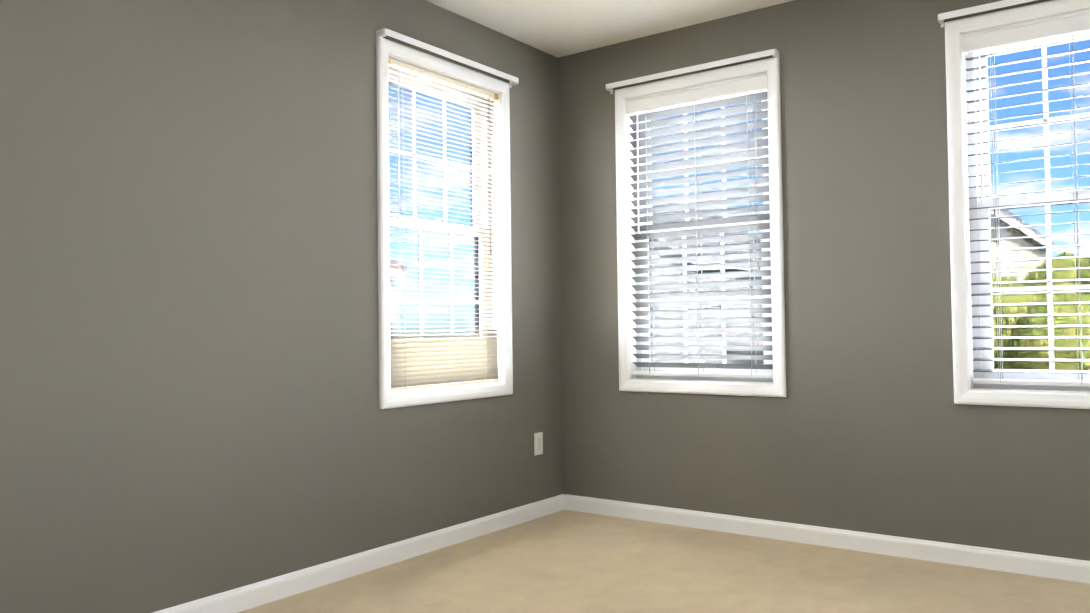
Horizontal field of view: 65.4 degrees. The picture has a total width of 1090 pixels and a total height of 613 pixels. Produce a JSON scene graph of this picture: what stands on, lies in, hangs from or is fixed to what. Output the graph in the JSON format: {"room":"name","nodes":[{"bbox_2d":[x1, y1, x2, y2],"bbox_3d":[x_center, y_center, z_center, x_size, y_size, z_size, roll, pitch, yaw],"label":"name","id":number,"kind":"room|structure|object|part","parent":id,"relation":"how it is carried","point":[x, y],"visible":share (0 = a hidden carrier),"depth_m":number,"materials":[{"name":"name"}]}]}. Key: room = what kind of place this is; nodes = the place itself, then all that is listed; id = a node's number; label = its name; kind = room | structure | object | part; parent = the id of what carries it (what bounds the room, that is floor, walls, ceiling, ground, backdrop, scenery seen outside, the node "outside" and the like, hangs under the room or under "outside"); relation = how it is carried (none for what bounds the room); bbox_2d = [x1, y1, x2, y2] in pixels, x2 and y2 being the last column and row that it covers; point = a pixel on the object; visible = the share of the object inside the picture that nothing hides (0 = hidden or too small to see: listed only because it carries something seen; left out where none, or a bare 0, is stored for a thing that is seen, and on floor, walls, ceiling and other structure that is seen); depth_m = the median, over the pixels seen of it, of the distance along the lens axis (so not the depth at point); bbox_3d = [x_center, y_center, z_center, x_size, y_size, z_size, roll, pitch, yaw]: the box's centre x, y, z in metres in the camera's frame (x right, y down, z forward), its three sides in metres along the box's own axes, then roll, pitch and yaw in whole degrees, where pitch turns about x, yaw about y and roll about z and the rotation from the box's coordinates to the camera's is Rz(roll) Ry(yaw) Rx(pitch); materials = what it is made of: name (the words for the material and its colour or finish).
{"room":"empty bedroom","nodes":[
{"label":"empty bedroom","id":0,"kind":"room"},
{"bbox_2d":[0,0,562,612],"bbox_3d":[-1.277,-0.161,2.857,0.160,2.440,4.720,-2,-2,36],"label":"wall","id":1,"kind":"structure","parent":0,"point":[190,410],"depth_m":2.93,"materials":[{"name":"grey paint"}]},
{"bbox_2d":[152,494,564,612],"bbox_3d":[-1.192,1.016,2.775,0.014,0.080,4.400,-2,-2,36],"label":"baseboard","id":2,"kind":"structure","parent":1,"relation":"attached to","point":[246,597],"depth_m":3.38,"materials":[{"name":"white wood"}]},
{"bbox_2d":[376,28,518,408],"bbox_3d":[-0.471,-0.357,3.926,0.212,1.578,0.909,-2,-2,36],"label":"window unit","id":3,"kind":"structure","parent":1,"relation":"in","point":[444,243],"depth_m":3.92,"materials":[{"name":"white wood"}]},
{"bbox_3d":[-0.539,-0.689,3.959,0.028,0.676,0.690,-2,-2,36],"label":"sash","id":4,"kind":"part","parent":3,"relation":"part of","materials":[{"name":"white plastic"}]},
{"bbox_3d":[-0.520,-0.343,3.939,0.040,1.300,0.622,-2,-2,36],"label":"glass","id":5,"kind":"part","parent":3,"relation":"part of","materials":[{"name":"clear glass"}]},
{"bbox_3d":[-0.501,-0.025,3.921,0.028,0.734,0.690,-2,-2,36],"label":"sash","id":6,"kind":"part","parent":3,"relation":"part of","materials":[{"name":"white plastic"}]},
{"bbox_3d":[-0.523,-0.343,3.942,0.088,1.430,0.752,-2,-2,36],"label":"vinyl frame","id":7,"kind":"part","parent":3,"relation":"part of","materials":[{"name":"white plastic"}]},
{"bbox_3d":[-0.448,0.354,3.875,0.023,0.011,0.732,-2,-2,36],"label":"blind rail","id":8,"kind":"part","parent":3,"relation":"part of","materials":[{"name":"white plastic"}]},
{"bbox_3d":[-0.416,-1.135,3.898,0.052,0.025,0.909,-2,-2,36],"label":"curtain rod rail","id":9,"kind":"part","parent":3,"relation":"part of","materials":[{"name":"white wood"}]},
{"bbox_3d":[-0.419,-1.127,3.901,0.044,0.041,0.901,-2,-2,36],"label":"curtain rod mount","id":10,"kind":"part","parent":3,"relation":"part of","materials":[{"name":"white metal"}]},
{"bbox_2d":[534,432,542,455],"bbox_3d":[-0.032,0.709,4.384,0.008,0.114,0.070,-2,-2,36],"label":"duplex electrical outlet","id":11,"kind":"object","parent":1,"relation":"attached to","point":[538,443],"visible":1,"depth_m":4.38,"materials":[{"name":"white plastic"}]},
{"bbox_2d":[426,0,793,57],"bbox_3d":[0.549,-1.498,1.546,4.720,0.120,4.720,-2,-2,36],"label":"ceiling","id":12,"kind":"structure","parent":0,"point":[558,28],"depth_m":4.02,"materials":[{"name":"white paint"}]},
{"bbox_2d":[238,510,1089,612],"bbox_3d":[0.581,1.061,1.481,4.720,0.120,4.720,-2,-2,36],"label":"floor","id":13,"kind":"structure","parent":0,"point":[566,561],"depth_m":3.24,"materials":[{"name":"carpet"}]},
{"bbox_2d":[558,0,1089,560],"bbox_3d":[1.909,-0.188,3.355,4.400,2.440,0.160,-2,-2,36],"label":"wall","id":14,"kind":"structure","parent":0,"point":[866,424],"depth_m":3.71,"materials":[{"name":"grey paint"}]},
{"bbox_2d":[606,49,785,396],"bbox_3d":[0.748,-0.366,4.173,0.909,1.578,0.212,-2,-2,36],"label":"window unit","id":15,"kind":"structure","parent":14,"relation":"in","point":[700,257],"depth_m":4.14,"materials":[{"name":"white"}]},
{"bbox_3d":[0.693,-1.135,4.132,0.901,0.041,0.044,-2,-2,36],"label":"curtain rod mount","id":16,"kind":"part","parent":15,"relation":"part of","materials":[{"name":"white wood"}]},
{"bbox_3d":[0.691,-1.143,4.129,0.909,0.025,0.052,-2,-2,36],"label":"curtain rod rail","id":17,"kind":"part","parent":15,"relation":"part of","materials":[{"name":"white wood"}]},
{"bbox_3d":[0.759,0.330,4.130,0.738,0.018,0.050,-2,-2,36],"label":"blind rail","id":18,"kind":"part","parent":15,"relation":"part of","materials":[{"name":"white plastic"}]},
{"bbox_3d":[0.792,-0.353,4.205,0.752,1.430,0.088,-2,-2,36],"label":"vinyl frame","id":19,"kind":"part","parent":15,"relation":"part of","materials":[{"name":"white plastic"}]},
{"bbox_3d":[0.796,-0.699,4.225,0.690,0.676,0.028,-2,-2,36],"label":"sash","id":20,"kind":"part","parent":15,"relation":"part of","materials":[{"name":"white plastic"}]},
{"bbox_3d":[0.783,-0.035,4.179,0.690,0.734,0.028,-2,-2,36],"label":"sash","id":21,"kind":"part","parent":15,"relation":"part of","materials":[{"name":"white plastic"}]},
{"bbox_3d":[0.790,-0.353,4.202,0.622,1.300,0.040,-2,-2,36],"label":"glass","id":22,"kind":"part","parent":15,"relation":"part of","materials":[{"name":"clear glass"}]},
{"bbox_2d":[564,494,1089,583],"bbox_3d":[1.878,0.990,3.251,4.386,0.080,0.014,-2,-2,36],"label":"baseboard","id":23,"kind":"structure","parent":14,"relation":"attached to","point":[1068,569],"depth_m":3.65,"materials":[{"name":"white wood"}]},
{"bbox_2d":[938,0,1089,408],"bbox_3d":[2.030,-0.406,3.238,0.914,1.578,0.212,-2,-2,36],"label":"window unit","id":24,"kind":"structure","parent":14,"relation":"in","point":[1018,104],"depth_m":3.36,"materials":[{"name":"white"}]},
{"bbox_3d":[1.974,-1.183,3.193,0.914,0.025,0.052,-2,-2,36],"label":"curtain rod rail","id":25,"kind":"part","parent":24,"relation":"part of","materials":[{"name":"white wood"}]},
{"bbox_3d":[2.061,-0.392,3.280,0.752,1.430,0.088,-2,-2,36],"label":"vinyl frame","id":26,"kind":"part","parent":24,"relation":"part of","materials":[{"name":"white plastic"}]},
{"bbox_3d":[2.028,0.290,3.205,0.738,0.018,0.050,-2,-2,36],"label":"blind rail","id":27,"kind":"part","parent":24,"relation":"part of","materials":[{"name":"white plastic"}]},
{"bbox_3d":[2.065,-0.739,3.300,0.690,0.676,0.028,-2,-2,36],"label":"sash","id":28,"kind":"part","parent":24,"relation":"part of","materials":[{"name":"white plastic"}]},
{"bbox_3d":[2.052,-0.075,3.254,0.690,0.734,0.028,-2,-2,36],"label":"sash","id":29,"kind":"part","parent":24,"relation":"part of","materials":[{"name":"white plastic"}]},
{"bbox_3d":[2.059,-0.392,3.276,0.622,1.300,0.040,-2,-2,36],"label":"glass","id":30,"kind":"part","parent":24,"relation":"part of","materials":[{"name":"clear glass"}]}
]}

